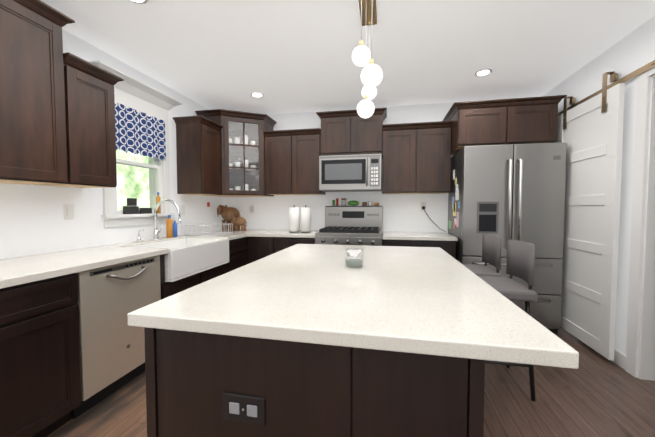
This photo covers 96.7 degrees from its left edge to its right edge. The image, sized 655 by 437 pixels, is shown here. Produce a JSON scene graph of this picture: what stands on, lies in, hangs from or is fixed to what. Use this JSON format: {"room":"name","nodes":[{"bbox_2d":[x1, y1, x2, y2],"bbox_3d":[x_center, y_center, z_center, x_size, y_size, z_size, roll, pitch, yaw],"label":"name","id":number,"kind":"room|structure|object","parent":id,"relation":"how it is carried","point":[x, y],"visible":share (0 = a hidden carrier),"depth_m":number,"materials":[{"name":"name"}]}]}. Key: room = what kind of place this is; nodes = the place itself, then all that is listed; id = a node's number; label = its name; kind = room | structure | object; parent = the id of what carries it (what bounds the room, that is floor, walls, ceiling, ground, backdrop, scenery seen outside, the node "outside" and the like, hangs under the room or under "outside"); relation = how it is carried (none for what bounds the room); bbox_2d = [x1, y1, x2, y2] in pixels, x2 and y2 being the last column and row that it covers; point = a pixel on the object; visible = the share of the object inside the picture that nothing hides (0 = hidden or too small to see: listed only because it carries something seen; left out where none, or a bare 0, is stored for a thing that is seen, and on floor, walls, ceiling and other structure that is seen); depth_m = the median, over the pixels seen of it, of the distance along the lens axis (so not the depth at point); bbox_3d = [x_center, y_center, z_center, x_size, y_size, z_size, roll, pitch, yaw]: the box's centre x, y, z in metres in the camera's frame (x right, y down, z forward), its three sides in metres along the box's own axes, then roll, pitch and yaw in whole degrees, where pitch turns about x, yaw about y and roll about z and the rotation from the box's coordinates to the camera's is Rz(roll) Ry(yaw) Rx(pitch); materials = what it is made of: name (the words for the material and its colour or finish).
{"room":"kitchen","nodes":[
{"label":"kitchen","id":0,"kind":"room"},
{"bbox_2d":[0,29,224,258],"bbox_3d":[-2.347,-0.067,0.736,0.150,2.570,7.735,0,2,11],"label":"wall","id":1,"kind":"structure","parent":0,"point":[33,221],"depth_m":2.31,"materials":[{"name":"white paint"}]},
{"bbox_2d":[0,0,74,184],"bbox_3d":[-1.906,-0.747,1.587,0.360,1.068,0.770,0,2,11],"label":"upper cabinet","id":2,"kind":"object","parent":1,"relation":"attached to","point":[32,129],"visible":0.98,"depth_m":1.71,"materials":[{"name":"brown wood"}]},
{"bbox_2d":[63,204,73,219],"bbox_3d":[-1.964,-0.050,2.214,0.009,0.115,0.072,0,2,11],"label":"switch plate","id":3,"kind":"object","parent":1,"relation":"attached to","point":[68,211],"visible":1,"depth_m":2.21,"materials":[{"name":"white paint"}]},
{"bbox_2d":[35,52,123,187],"bbox_3d":[-1.798,-0.655,2.119,0.360,0.843,0.402,0,2,11],"label":"upper cabinet","id":4,"kind":"object","parent":1,"relation":"attached to","point":[90,122],"visible":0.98,"depth_m":2.04,"materials":[{"name":"brown wood"}]},
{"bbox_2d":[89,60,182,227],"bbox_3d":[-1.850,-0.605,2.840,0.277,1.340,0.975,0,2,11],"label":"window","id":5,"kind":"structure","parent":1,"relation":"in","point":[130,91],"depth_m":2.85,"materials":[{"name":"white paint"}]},
{"bbox_2d":[123,198,151,213],"bbox_3d":[-1.833,-0.120,2.817,0.015,0.149,0.320,0,2,11],"label":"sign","id":6,"kind":"object","parent":5,"relation":"on","point":[131,207],"visible":0.88,"depth_m":2.76,"materials":[{"name":"grey"}]},
{"bbox_2d":[115,101,165,159],"bbox_3d":[-1.809,-0.820,2.793,0.029,0.442,0.675,0,2,11],"label":"window valance","id":7,"kind":"object","parent":5,"relation":"attached to","point":[139,132],"visible":0.81,"depth_m":2.81,"materials":[{"name":"fabric"}]},
{"bbox_2d":[156,192,160,212],"bbox_3d":[-1.771,-0.164,3.048,0.039,0.220,0.040,0,2,11],"label":"soap bottle","id":8,"kind":"object","parent":5,"relation":"on","point":[158,199],"visible":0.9,"depth_m":3.04,"materials":[{"name":"orange plastic"}]},
{"bbox_2d":[180,205,184,214],"bbox_3d":[-1.713,-0.099,3.447,0.009,0.115,0.072,0,2,11],"label":"switch plate","id":9,"kind":"object","parent":1,"relation":"attached to","point":[182,208],"visible":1,"depth_m":3.44,"materials":[{"name":"white paint"}]},
{"bbox_2d":[173,115,222,194],"bbox_3d":[-1.523,-0.716,3.472,0.360,0.858,0.437,0,2,11],"label":"upper cabinet","id":10,"kind":"object","parent":1,"relation":"attached to","point":[198,145],"visible":0.98,"depth_m":3.33,"materials":[{"name":"brown wood"}]},
{"bbox_2d":[41,0,654,114],"bbox_3d":[0.534,-1.378,0.098,6.030,0.100,7.735,0,2,11],"label":"ceiling","id":11,"kind":"structure","parent":0,"point":[288,56],"depth_m":2.37,"materials":[{"name":"white paint"}]},
{"bbox_2d":[129,0,147,3],"bbox_3d":[-1.204,-1.390,1.812,0.150,0.010,0.150,0,2,11],"label":"recessed light","id":12,"kind":"object","parent":11,"relation":"in","point":[140,1],"visible":1,"depth_m":1.86,"materials":[{"name":"white paint"}]},
{"bbox_2d":[251,92,263,96],"bbox_3d":[-0.826,-1.453,3.418,0.150,0.010,0.150,0,2,11],"label":"recessed light","id":13,"kind":"object","parent":11,"relation":"in","point":[256,94],"visible":0.96,"depth_m":3.40,"materials":[{"name":"white paint"}]},
{"bbox_2d":[352,0,382,118],"bbox_3d":[0.229,-1.003,1.632,0.162,0.770,0.969,0,2,11],"label":"pendant light","id":14,"kind":"object","parent":11,"relation":"hanging from","point":[371,76],"visible":0.98,"depth_m":1.76,"materials":[{"name":"white glass"}]},
{"bbox_2d":[475,69,491,75],"bbox_3d":[1.530,-1.431,2.857,0.150,0.010,0.150,0,2,11],"label":"recessed light","id":15,"kind":"object","parent":11,"relation":"in","point":[482,72],"visible":0.98,"depth_m":2.84,"materials":[{"name":"white paint"}]},
{"bbox_2d":[46,327,654,436],"bbox_3d":[0.534,1.290,0.203,6.030,0.100,7.735,0,2,11],"label":"floor","id":16,"kind":"structure","parent":0,"point":[595,394],"depth_m":1.83,"materials":[{"name":"brown wood"}]},
{"bbox_2d":[0,273,81,436],"bbox_3d":[-1.780,0.750,1.458,0.635,0.880,0.568,0,2,11],"label":"base cabinet","id":17,"kind":"object","parent":16,"relation":"on","point":[40,383],"depth_m":1.47,"materials":[{"name":"brown wood"}]},
{"bbox_2d":[0,245,168,288],"bbox_3d":[-1.714,0.277,1.770,0.677,0.040,1.255,0,2,11],"label":"countertop","id":18,"kind":"structure","parent":17,"relation":"on","point":[38,267],"depth_m":1.75,"materials":[{"name":"white stone"}]},
{"bbox_2d":[128,238,228,281],"bbox_3d":[-1.413,0.362,2.797,0.530,0.260,0.864,0,2,11],"label":"farmhouse sink","id":19,"kind":"object","parent":18,"relation":"in","point":[185,257],"visible":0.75,"depth_m":2.70,"materials":[{"name":"white ceramic"}]},
{"bbox_2d":[71,255,160,418],"bbox_3d":[-1.638,0.730,2.035,0.654,0.874,0.608,0,2,11],"label":"dishwasher","id":20,"kind":"object","parent":16,"relation":"on","point":[112,346],"visible":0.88,"depth_m":1.87,"materials":[{"name":"silver metal"}]},
{"bbox_2d":[160,265,207,299],"bbox_3d":[-1.545,0.825,2.616,0.635,0.640,0.549,0,2,11],"label":"base cabinet","id":21,"kind":"object","parent":16,"relation":"on","point":[168,289],"depth_m":2.46,"materials":[{"name":"brown wood"}]},
{"bbox_2d":[160,261,231,279],"bbox_3d":[-1.457,0.807,3.053,0.635,0.640,0.616,0,2,11],"label":"base cabinet","id":22,"kind":"object","parent":16,"relation":"on","point":[217,271],"depth_m":3.05,"materials":[{"name":"brown wood"}]},
{"bbox_2d":[172,237,247,269],"bbox_3d":[-1.369,0.670,3.480,0.635,0.880,0.538,0,2,11],"label":"base cabinet","id":23,"kind":"object","parent":16,"relation":"on","point":[238,249],"depth_m":3.44,"materials":[{"name":"brown wood"}]},
{"bbox_2d":[136,199,180,241],"bbox_3d":[-1.628,0.011,2.841,0.321,0.406,0.314,0,2,11],"label":"faucet","id":24,"kind":"object","parent":23,"relation":"on","point":[155,233],"visible":1,"depth_m":2.92,"materials":[{"name":"silver metal"}]},
{"bbox_2d":[166,215,172,237],"bbox_3d":[-1.683,0.084,3.101,0.058,0.240,0.060,0,2,11],"label":"soap bottle","id":25,"kind":"object","parent":23,"relation":"on","point":[169,227],"visible":1,"depth_m":3.08,"materials":[{"name":"orange plastic"}]},
{"bbox_2d":[173,218,177,236],"bbox_3d":[-1.675,0.100,3.192,0.051,0.200,0.052,0,2,11],"label":"soap bottle","id":26,"kind":"object","parent":23,"relation":"on","point":[175,233],"visible":0.94,"depth_m":3.17,"materials":[{"name":"blue plastic"}]},
{"bbox_2d":[178,233,247,240],"bbox_3d":[-1.370,0.211,3.461,0.677,0.040,0.460,0,2,11],"label":"countertop","id":27,"kind":"structure","parent":23,"relation":"on","point":[231,236],"depth_m":3.35,"materials":[{"name":"white stone"}]},
{"bbox_2d":[181,223,232,235],"bbox_3d":[-1.435,0.129,3.497,0.426,0.117,0.396,0,2,11],"label":"dish rack","id":28,"kind":"object","parent":27,"relation":"on","point":[213,233],"visible":0.98,"depth_m":3.43,"materials":[{"name":"silver metal"}]},
{"bbox_2d":[208,229,318,236],"bbox_3d":[-0.839,0.193,3.910,1.539,0.040,0.633,0,2,11],"label":"countertop","id":29,"kind":"structure","parent":23,"relation":"on","point":[251,232],"depth_m":3.61,"materials":[{"name":"white stone"}]},
{"bbox_2d":[217,205,246,230],"bbox_3d":[-1.356,-0.015,4.082,0.564,0.357,0.246,0,2,11],"label":"elephant figurine","id":30,"kind":"object","parent":29,"relation":"on","point":[230,215],"visible":1,"depth_m":4.01,"materials":[{"name":"brown wood"}]},
{"bbox_2d":[289,205,299,232],"bbox_3d":[-0.432,0.002,3.783,0.140,0.350,0.140,0,2,11],"label":"paper towel","id":31,"kind":"object","parent":29,"relation":"on","point":[294,219],"visible":1,"depth_m":3.73,"materials":[{"name":"white paper"}]},
{"bbox_2d":[300,205,310,232],"bbox_3d":[-0.281,0.002,3.773,0.140,0.350,0.140,0,2,11],"label":"paper towel","id":32,"kind":"object","parent":29,"relation":"on","point":[305,219],"visible":1,"depth_m":3.72,"materials":[{"name":"white paper"}]},
{"bbox_2d":[248,237,251,263],"bbox_3d":[-1.263,0.650,4.000,0.635,0.880,0.660,0,2,11],"label":"base cabinet","id":33,"kind":"object","parent":16,"relation":"on","point":[249,238],"depth_m":3.66,"materials":[{"name":"brown wood"}]},
{"bbox_2d":[252,237,275,261],"bbox_3d":[-0.729,0.653,3.915,0.265,0.880,0.610,0,2,11],"label":"base cabinet","id":34,"kind":"object","parent":16,"relation":"on","point":[262,247],"depth_m":3.62,"materials":[{"name":"brown wood"}]},
{"bbox_2d":[276,237,314,251],"bbox_3d":[-0.374,0.656,3.842,0.595,0.880,0.610,0,2,11],"label":"base cabinet","id":35,"kind":"object","parent":16,"relation":"on","point":[282,243],"depth_m":3.54,"materials":[{"name":"brown wood"}]},
{"bbox_2d":[144,328,484,436],"bbox_3d":[0.069,0.743,1.659,1.006,0.878,1.656,0,2,11],"label":"kitchen island","id":36,"kind":"object","parent":16,"relation":"on","point":[197,386],"depth_m":0.84,"materials":[{"name":"brown wood"}]},
{"bbox_2d":[127,244,578,368],"bbox_3d":[0.149,0.283,1.631,1.210,0.040,1.744,0,2,11],"label":"island countertop","id":37,"kind":"structure","parent":36,"relation":"on","point":[405,301],"depth_m":0.93,"materials":[{"name":"white stone"}]},
{"bbox_2d":[345,248,363,268],"bbox_3d":[0.146,0.215,1.590,0.100,0.095,0.100,0,2,11],"label":"candle jar","id":38,"kind":"object","parent":36,"relation":"on","point":[355,263],"visible":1,"depth_m":1.56,"materials":[{"name":"clear glass"}]},
{"bbox_2d":[315,206,382,245],"bbox_3d":[0.291,0.472,3.651,0.773,1.262,0.697,0,2,11],"label":"range","id":39,"kind":"object","parent":16,"relation":"on","point":[353,225],"visible":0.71,"depth_m":3.82,"materials":[{"name":"silver metal"}]},
{"bbox_2d":[332,198,378,205],"bbox_3d":[0.374,-0.221,3.917,0.628,0.100,0.070,0,2,11],"label":"items on the range top","id":40,"kind":"object","parent":39,"relation":"on","point":[351,203],"visible":0.98,"depth_m":3.90,"materials":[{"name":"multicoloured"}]},
{"bbox_2d":[382,233,455,258],"bbox_3d":[1.072,0.668,3.548,0.790,0.880,0.610,0,2,11],"label":"base cabinet","id":41,"kind":"object","parent":16,"relation":"on","point":[449,247],"depth_m":3.22,"materials":[{"name":"brown wood"}]},
{"bbox_2d":[384,233,457,240],"bbox_3d":[1.075,0.208,3.521,0.800,0.040,0.633,0,2,11],"label":"countertop","id":42,"kind":"structure","parent":41,"relation":"on","point":[387,236],"depth_m":3.26,"materials":[{"name":"white stone"}]},
{"bbox_2d":[463,234,502,276],"bbox_3d":[1.251,0.647,2.567,0.447,1.001,0.424,0,2,11],"label":"stool","id":43,"kind":"object","parent":16,"relation":"on","point":[491,249],"visible":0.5,"depth_m":2.52,"materials":[{"name":"grey fabric"}]},
{"bbox_2d":[448,142,566,333],"bbox_3d":[1.898,0.187,3.229,0.916,1.865,0.820,0,2,11],"label":"refrigerator","id":44,"kind":"object","parent":16,"relation":"on","point":[506,192],"visible":0.81,"depth_m":2.87,"materials":[{"name":"silver metal"}]},
{"bbox_2d":[478,240,537,401],"bbox_3d":[1.185,0.666,2.091,0.447,1.001,0.424,0,2,11],"label":"stool","id":45,"kind":"object","parent":16,"relation":"on","point":[521,259],"visible":0.48,"depth_m":1.94,"materials":[{"name":"grey fabric"}]},
{"bbox_2d":[225,96,541,232],"bbox_3d":[0.590,-0.196,4.006,4.300,2.570,0.150,0,2,11],"label":"wall","id":46,"kind":"structure","parent":0,"point":[403,213],"depth_m":3.93,"materials":[{"name":"white paint"}]},
{"bbox_2d":[195,109,276,196],"bbox_3d":[-1.194,-0.834,3.925,0.823,1.058,0.668,0,2,11],"label":"upper cabinet","id":47,"kind":"object","parent":46,"relation":"attached to","point":[242,155],"visible":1,"depth_m":3.81,"materials":[{"name":"brown wood"}]},
{"bbox_2d":[249,205,253,212],"bbox_3d":[-1.111,-0.137,4.273,0.072,0.115,0.008,0,2,11],"label":"electrical outlet plate","id":48,"kind":"object","parent":46,"relation":"attached to","point":[251,208],"visible":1,"depth_m":4.27,"materials":[{"name":"white paint"}]},
{"bbox_2d":[263,128,324,194],"bbox_3d":[-0.435,-0.737,3.931,0.757,0.823,0.360,0,2,11],"label":"upper cabinet","id":49,"kind":"object","parent":46,"relation":"attached to","point":[292,162],"visible":0.96,"depth_m":3.78,"materials":[{"name":"brown wood"}]},
{"bbox_2d":[316,107,386,155],"bbox_3d":[0.318,-1.063,3.765,0.874,0.558,0.360,0,2,11],"label":"upper cabinet","id":50,"kind":"object","parent":46,"relation":"attached to","point":[348,132],"visible":0.96,"depth_m":3.62,"materials":[{"name":"brown wood"}]},
{"bbox_2d":[319,154,381,191],"bbox_3d":[0.307,-0.568,3.731,0.762,0.425,0.465,0,2,11],"label":"microwave","id":51,"kind":"object","parent":50,"relation":"attached to","point":[351,173],"visible":1,"depth_m":3.54,"materials":[{"name":"silver metal"}]},
{"bbox_2d":[382,121,451,193],"bbox_3d":[1.087,-0.725,3.622,0.790,0.823,0.360,0,2,11],"label":"upper cabinet","id":52,"kind":"object","parent":46,"relation":"attached to","point":[416,158],"visible":1,"depth_m":3.48,"materials":[{"name":"brown wood"}]},
{"bbox_2d":[421,202,445,231],"bbox_3d":[1.361,-0.018,3.752,0.308,0.381,0.053,0,2,11],"label":"electrical outlet plate","id":53,"kind":"object","parent":46,"relation":"attached to","point":[423,206],"visible":1,"depth_m":3.78,"materials":[{"name":"white paint"}]},
{"bbox_2d":[443,95,566,154],"bbox_3d":[1.911,-1.010,3.295,1.040,0.448,0.650,0,2,11],"label":"upper cabinet","id":54,"kind":"object","parent":46,"relation":"attached to","point":[527,120],"visible":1,"depth_m":3.01,"materials":[{"name":"brown wood"}]},
{"bbox_2d":[543,16,654,364],"bbox_3d":[1.867,-0.030,-0.197,0.120,2.570,7.585,0,2,11],"label":"wall","id":55,"kind":"structure","parent":0,"point":[634,50],"depth_m":2.26,"materials":[{"name":"white paint"}]},
{"bbox_2d":[556,60,654,360],"bbox_3d":[2.259,-0.028,2.289,0.100,2.280,1.790,0,2,11],"label":"barn door","id":56,"kind":"structure","parent":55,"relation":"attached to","point":[590,130],"depth_m":2.48,"materials":[{"name":"white paint"}]},
{"bbox_2d":[611,349,625,369],"bbox_3d":[2.334,1.095,2.487,0.013,0.110,0.560,0,2,11],"label":"baseboard","id":57,"kind":"structure","parent":55,"relation":"attached to","point":[619,358],"depth_m":2.27,"materials":[{"name":"white paint"}]},
{"bbox_2d":[625,67,654,380],"bbox_3d":[2.252,0.053,1.747,0.141,2.250,0.840,0,2,11],"label":"door frame","id":58,"kind":"structure","parent":55,"relation":"attached to","point":[642,351],"depth_m":2.09,"materials":[{"name":"white paint"}]},
{"label":"outside","id":59,"kind":"structure","parent":0,"visible":0},
{"bbox_2d":[116,149,149,209],"bbox_3d":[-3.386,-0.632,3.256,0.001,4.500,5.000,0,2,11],"label":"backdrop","id":60,"kind":"structure","parent":59,"point":[130,176],"depth_m":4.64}
]}

